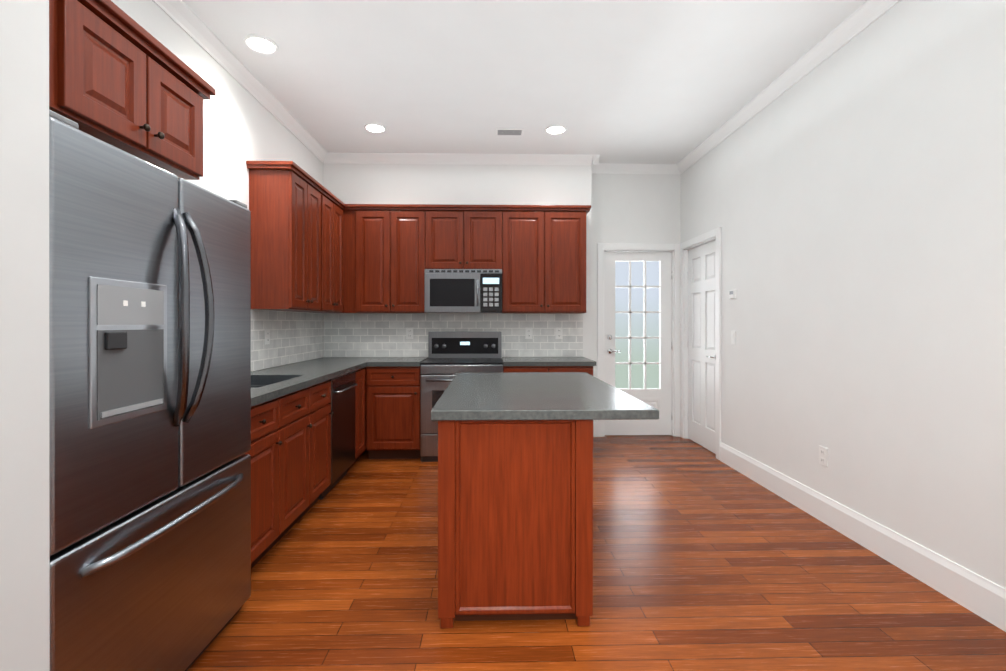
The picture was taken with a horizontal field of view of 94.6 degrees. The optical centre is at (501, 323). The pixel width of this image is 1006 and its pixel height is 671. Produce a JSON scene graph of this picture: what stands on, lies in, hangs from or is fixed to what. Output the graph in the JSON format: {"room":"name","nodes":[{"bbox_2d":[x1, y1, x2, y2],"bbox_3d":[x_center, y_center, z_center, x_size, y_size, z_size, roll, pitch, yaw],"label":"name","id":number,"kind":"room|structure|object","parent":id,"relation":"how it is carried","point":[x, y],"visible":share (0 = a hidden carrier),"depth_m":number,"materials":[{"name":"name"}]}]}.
{"room":"kitchen","nodes":[
{"label":"kitchen","id":0,"kind":"room"},
{"bbox_2d":[273,373,304,408],"bbox_3d":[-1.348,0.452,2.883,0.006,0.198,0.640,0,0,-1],"label":"countertop","id":1,"kind":"structure","parent":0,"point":[295,387],"depth_m":2.75,"materials":[{"name":"grey stone"}]},
{"bbox_2d":[0,0,1005,670],"bbox_3d":[0.156,-0.253,1.270,4.150,3.050,8.110,0,0,-1],"label":"wall","id":2,"kind":"structure","parent":0,"point":[848,198],"depth_m":2.58,"materials":[{"name":"paint"}]},
{"bbox_2d":[49,0,215,179],"bbox_3d":[-1.504,-0.803,1.533,0.599,0.400,0.894,0,0,-1],"label":"upper cabinet","id":3,"kind":"object","parent":2,"relation":"attached to","point":[119,78],"visible":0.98,"depth_m":1.53,"materials":[{"name":"brown wood"}]},
{"bbox_2d":[152,0,327,162],"bbox_3d":[-1.801,-1.734,2.986,0.072,0.090,3.810,0,0,-1],"label":"crown molding","id":4,"kind":"structure","parent":2,"relation":"attached to","point":[182,15],"depth_m":3.13,"materials":[{"name":"white wood"}]},
{"bbox_2d":[265,329,269,344],"bbox_3d":[-1.835,0.100,3.642,0.008,0.120,0.075,0,0,-1],"label":"outlet","id":5,"kind":"object","parent":2,"relation":"attached to","point":[267,336],"visible":1,"depth_m":3.63,"materials":[{"name":"white plastic"}]},
{"bbox_2d":[247,165,309,312],"bbox_3d":[-1.693,-0.631,3.542,0.308,1.042,0.295,0,0,-1],"label":"upper cabinet","id":6,"kind":"object","parent":2,"relation":"attached to","point":[279,195],"depth_m":3.40,"materials":[{"name":"brown wood"}]},
{"bbox_2d":[310,181,325,312],"bbox_3d":[-1.699,-0.631,3.844,0.308,1.042,0.310,0,0,-1],"label":"upper cabinet","id":7,"kind":"object","parent":2,"relation":"attached to","point":[317,247],"depth_m":3.92,"materials":[{"name":"brown wood"}]},
{"bbox_2d":[326,193,333,312],"bbox_3d":[-1.706,-0.631,4.149,0.308,1.042,0.300,0,0,-1],"label":"upper cabinet","id":8,"kind":"object","parent":2,"relation":"attached to","point":[329,200],"depth_m":4.22,"materials":[{"name":"brown wood"}]},
{"bbox_2d":[334,197,345,312],"bbox_3d":[-1.713,-0.631,4.442,0.308,1.042,0.285,0,0,-1],"label":"upper cabinet","id":9,"kind":"object","parent":2,"relation":"attached to","point":[339,209],"depth_m":4.48,"materials":[{"name":"brown wood"}]},
{"bbox_2d":[346,205,389,312],"bbox_3d":[-1.345,-0.632,4.746,0.480,1.042,0.308,0,0,-1],"label":"upper cabinet","id":10,"kind":"object","parent":2,"relation":"attached to","point":[367,226],"depth_m":4.60,"materials":[{"name":"brown wood"}]},
{"bbox_2d":[390,205,425,312],"bbox_3d":[-0.933,-0.632,4.755,0.345,1.042,0.308,0,0,-1],"label":"upper cabinet","id":11,"kind":"object","parent":2,"relation":"attached to","point":[407,222],"depth_m":4.60,"materials":[{"name":"brown wood"}]},
{"bbox_2d":[406,328,412,338],"bbox_3d":[-0.969,0.099,4.895,0.075,0.120,0.008,0,0,-1],"label":"outlet","id":12,"kind":"object","parent":2,"relation":"attached to","point":[409,333],"visible":1,"depth_m":4.89,"materials":[{"name":"white plastic"}]},
{"bbox_2d":[426,205,465,268],"bbox_3d":[-0.569,-0.844,4.763,0.382,0.617,0.308,0,0,-1],"label":"upper cabinet","id":13,"kind":"object","parent":2,"relation":"attached to","point":[445,224],"depth_m":4.61,"materials":[{"name":"brown wood"}]},
{"bbox_2d":[424,269,501,312],"bbox_3d":[-0.376,-0.323,4.694,0.756,0.421,0.428,0,0,-1],"label":"microwave","id":14,"kind":"object","parent":13,"relation":"attached to","point":[462,290],"visible":1,"depth_m":4.52,"materials":[{"name":"grey metal"}]},
{"bbox_2d":[328,152,603,167],"bbox_3d":[-0.378,-1.736,4.897,2.822,0.090,0.092,0,0,-1],"label":"crown molding","id":15,"kind":"structure","parent":2,"relation":"attached to","point":[333,157],"depth_m":4.88,"materials":[{"name":"white wood"}]},
{"bbox_2d":[466,205,501,268],"bbox_3d":[-0.187,-0.844,4.772,0.383,0.617,0.308,0,0,-1],"label":"upper cabinet","id":16,"kind":"object","parent":2,"relation":"attached to","point":[483,222],"depth_m":4.62,"materials":[{"name":"brown wood"}]},
{"bbox_2d":[502,205,545,312],"bbox_3d":[0.216,-0.632,4.781,0.422,1.042,0.308,0,0,-1],"label":"upper cabinet","id":17,"kind":"object","parent":2,"relation":"attached to","point":[523,226],"depth_m":4.63,"materials":[{"name":"brown wood"}]},
{"bbox_2d":[525,328,531,338],"bbox_3d":[0.291,0.099,4.922,0.075,0.120,0.008,0,0,-1],"label":"outlet","id":18,"kind":"object","parent":2,"relation":"attached to","point":[528,333],"visible":1,"depth_m":4.92,"materials":[{"name":"white plastic"}]},
{"bbox_2d":[555,328,562,338],"bbox_3d":[0.611,0.099,4.929,0.075,0.120,0.008,0,0,-1],"label":"outlet","id":19,"kind":"object","parent":2,"relation":"attached to","point":[558,333],"visible":1,"depth_m":4.93,"materials":[{"name":"white plastic"}]},
{"bbox_2d":[546,205,589,312],"bbox_3d":[0.637,-0.632,4.790,0.422,1.042,0.308,0,0,-1],"label":"upper cabinet","id":20,"kind":"object","parent":2,"relation":"attached to","point":[565,224],"depth_m":4.64,"materials":[{"name":"brown wood"}]},
{"bbox_2d":[593,422,596,436],"bbox_3d":[0.974,1.184,5.082,0.060,0.170,0.286,0,0,-1],"label":"baseboard","id":21,"kind":"structure","parent":2,"relation":"attached to","point":[594,423],"depth_m":5.21,"materials":[{"name":"white"}]},
{"bbox_2d":[592,163,675,173],"bbox_3d":[1.440,-1.736,5.183,0.970,0.090,0.100,0,0,-1],"label":"crown molding","id":22,"kind":"structure","parent":2,"relation":"attached to","point":[604,168],"depth_m":5.20,"materials":[{"name":"white wood"}]},
{"bbox_2d":[605,252,671,434],"bbox_3d":[1.554,0.223,5.260,0.778,2.076,0.098,0,0,-1],"label":"glazed door","id":23,"kind":"structure","parent":2,"relation":"in","point":[660,398],"depth_m":5.27,"materials":[{"name":"white wood"}]},
{"bbox_2d":[597,227,720,459],"bbox_3d":[1.620,0.183,4.832,1.067,2.172,1.052,0,0,-1],"label":"door frame","id":24,"kind":"structure","parent":2,"relation":"attached to","point":[679,340],"depth_m":5.03,"materials":[{"name":"white wood"}]},
{"bbox_2d":[688,240,715,453],"bbox_3d":[2.062,0.223,4.773,0.096,2.076,0.738,0,0,-1],"label":"door","id":25,"kind":"structure","parent":2,"relation":"in","point":[701,345],"depth_m":4.78,"materials":[{"name":"white wood"}]},
{"bbox_2d":[729,289,736,299],"bbox_3d":[2.038,-0.260,4.097,0.022,0.085,0.100,0,0,-1],"label":"thermostat","id":26,"kind":"object","parent":2,"relation":"attached to","point":[732,294],"visible":1,"depth_m":4.08,"materials":[{"name":"white plastic"}]},
{"bbox_2d":[731,331,735,344],"bbox_3d":[2.043,0.120,4.097,0.011,0.120,0.075,0,0,-1],"label":"light switch","id":27,"kind":"object","parent":2,"relation":"attached to","point":[733,337],"visible":1,"depth_m":4.08,"materials":[{"name":"white plastic"}]},
{"bbox_2d":[676,0,900,173],"bbox_3d":[2.075,-1.733,1.311,0.072,0.090,7.870,0,0,-1],"label":"crown molding","id":28,"kind":"structure","parent":2,"relation":"attached to","point":[870,11],"depth_m":3.17,"materials":[{"name":"white wood"}]},
{"bbox_2d":[819,445,827,466],"bbox_3d":[2.069,0.851,2.988,0.008,0.120,0.075,0,0,-1],"label":"outlet","id":29,"kind":"object","parent":2,"relation":"attached to","point":[823,456],"visible":1,"depth_m":2.98,"materials":[{"name":"white plastic"}]},
{"bbox_2d":[720,442,1005,631],"bbox_3d":[2.113,1.188,0.848,0.016,0.170,6.938,0,0,-1],"label":"baseboard","id":30,"kind":"structure","parent":2,"relation":"attached to","point":[980,596],"depth_m":2.48,"materials":[{"name":"white"}]},
{"bbox_2d":[182,0,866,163],"bbox_3d":[0.156,-1.827,1.268,4.150,0.100,8.110,0,0,-1],"label":"ceiling","id":31,"kind":"structure","parent":0,"point":[642,81],"depth_m":3.20,"materials":[{"name":"paint"}]},
{"bbox_2d":[243,34,277,53],"bbox_3d":[-1.526,-1.775,2.947,0.200,0.021,0.200,0,0,-1],"label":"recessed light","id":32,"kind":"object","parent":31,"relation":"in","point":[261,44],"visible":0.98,"depth_m":2.94,"materials":[{"name":"white"}]},
{"bbox_2d":[364,123,385,132],"bbox_3d":[-1.144,-1.776,4.206,0.200,0.021,0.200,0,0,-1],"label":"recessed light","id":33,"kind":"object","parent":31,"relation":"in","point":[375,127],"visible":1,"depth_m":4.19,"materials":[{"name":"white"}]},
{"bbox_2d":[495,128,523,134],"bbox_3d":[0.075,-1.774,4.293,0.260,0.010,0.140,0,0,-1],"label":"ceiling vent","id":34,"kind":"object","parent":31,"relation":"in","point":[509,131],"visible":1,"depth_m":4.28,"materials":[{"name":"white metal"}]},
{"bbox_2d":[545,124,566,134],"bbox_3d":[0.496,-1.776,4.242,0.200,0.021,0.200,0,0,-1],"label":"recessed light","id":35,"kind":"object","parent":31,"relation":"in","point":[557,129],"visible":1,"depth_m":4.24,"materials":[{"name":"white"}]},
{"bbox_2d":[187,435,1005,670],"bbox_3d":[0.144,1.322,1.811,4.150,0.100,9.190,0,0,-1],"label":"floor","id":36,"kind":"structure","parent":0,"point":[704,559],"depth_m":2.17,"materials":[{"name":"brown wood"}]},
{"bbox_2d":[49,109,250,670],"bbox_3d":[-1.409,0.370,1.606,0.736,1.805,0.956,0,0,-1],"label":"refrigerator","id":37,"kind":"object","parent":36,"relation":"on","point":[150,405],"visible":0.9,"depth_m":1.43,"materials":[{"name":"grey metal"}]},
{"bbox_2d":[245,397,284,568],"bbox_3d":[-1.514,0.831,2.312,0.613,0.880,0.436,0,0,-1],"label":"base cabinet","id":38,"kind":"object","parent":36,"relation":"on","point":[267,452],"depth_m":2.41,"materials":[{"name":"brown wood"}]},
{"bbox_2d":[251,385,284,408],"bbox_3d":[-1.504,0.371,2.327,0.633,0.040,0.466,0,0,-1],"label":"countertop","id":39,"kind":"structure","parent":38,"relation":"on","point":[260,394],"depth_m":2.43,"materials":[{"name":"grey stone"}]},
{"bbox_2d":[285,401,332,533],"bbox_3d":[-1.527,0.921,2.939,0.613,0.700,0.818,0,0,-1],"label":"base cabinet","id":40,"kind":"object","parent":36,"relation":"on","point":[289,452],"depth_m":2.91,"materials":[{"name":"brown wood"}]},
{"bbox_2d":[305,369,364,469],"bbox_3d":[-1.553,0.829,4.105,0.613,0.880,0.309,0,0,-1],"label":"base cabinet","id":41,"kind":"object","parent":36,"relation":"on","point":[314,390],"depth_m":4.01,"materials":[{"name":"brown wood"}]},
{"bbox_2d":[319,371,357,499],"bbox_3d":[-1.492,0.833,3.650,0.599,0.874,0.596,0,0,-1],"label":"dishwasher","id":42,"kind":"object","parent":36,"relation":"on","point":[342,402],"visible":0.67,"depth_m":3.60,"materials":[{"name":"black metal"}]},
{"bbox_2d":[365,361,421,458],"bbox_3d":[-1.007,0.829,4.596,0.497,0.880,0.628,0,0,-1],"label":"base cabinet","id":43,"kind":"object","parent":36,"relation":"on","point":[392,392],"depth_m":4.29,"materials":[{"name":"brown wood"}]},
{"bbox_2d":[251,357,376,380],"bbox_3d":[-1.542,0.370,4.048,0.633,0.040,1.698,0,0,-1],"label":"countertop","id":44,"kind":"structure","parent":43,"relation":"on","point":[323,368],"depth_m":3.73,"materials":[{"name":"grey stone"}]},
{"bbox_2d":[251,373,300,384],"bbox_3d":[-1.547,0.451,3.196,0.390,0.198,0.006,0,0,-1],"label":"sink","id":45,"kind":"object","parent":44,"relation":"in","point":[256,378],"depth_m":3.19,"materials":[{"name":"grey metal"}]},
{"bbox_2d":[369,357,427,364],"bbox_3d":[-0.997,0.369,4.585,0.479,0.040,0.649,0,0,-1],"label":"countertop","id":46,"kind":"structure","parent":43,"relation":"on","point":[380,360],"depth_m":4.32,"materials":[{"name":"grey stone"}]},
{"bbox_2d":[420,331,502,461],"bbox_3d":[-0.373,0.674,4.559,0.760,1.190,0.700,0,0,-1],"label":"range","id":47,"kind":"object","parent":36,"relation":"on","point":[451,354],"visible":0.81,"depth_m":4.27,"materials":[{"name":"grey metal"}]},
{"bbox_2d":[438,420,592,627],"bbox_3d":[0.029,0.831,2.623,0.675,0.880,1.380,0,0,-1],"label":"kitchen island","id":48,"kind":"object","parent":36,"relation":"on","point":[515,496],"depth_m":1.95,"materials":[{"name":"brown wood"}]},
{"bbox_2d":[431,372,658,419],"bbox_3d":[0.164,0.371,2.623,0.935,0.040,1.464,0,0,-1],"label":"island countertop","id":49,"kind":"structure","parent":48,"relation":"on","point":[525,395],"depth_m":2.16,"materials":[{"name":"grey stone"}]},
{"bbox_2d":[502,357,595,375],"bbox_3d":[0.441,0.809,4.611,0.863,0.920,0.659,0,0,-1],"label":"base cabinet","id":50,"kind":"object","parent":36,"relation":"on","point":[543,364],"visible":0.1,"depth_m":4.32,"materials":[{"name":"grey stone"}]},
{"label":"outside","id":51,"kind":"structure","parent":0,"visible":0},
{"bbox_2d":[615,261,658,388],"bbox_3d":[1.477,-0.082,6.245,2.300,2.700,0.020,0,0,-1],"label":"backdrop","id":52,"kind":"structure","parent":51,"point":[637,318],"depth_m":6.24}
]}

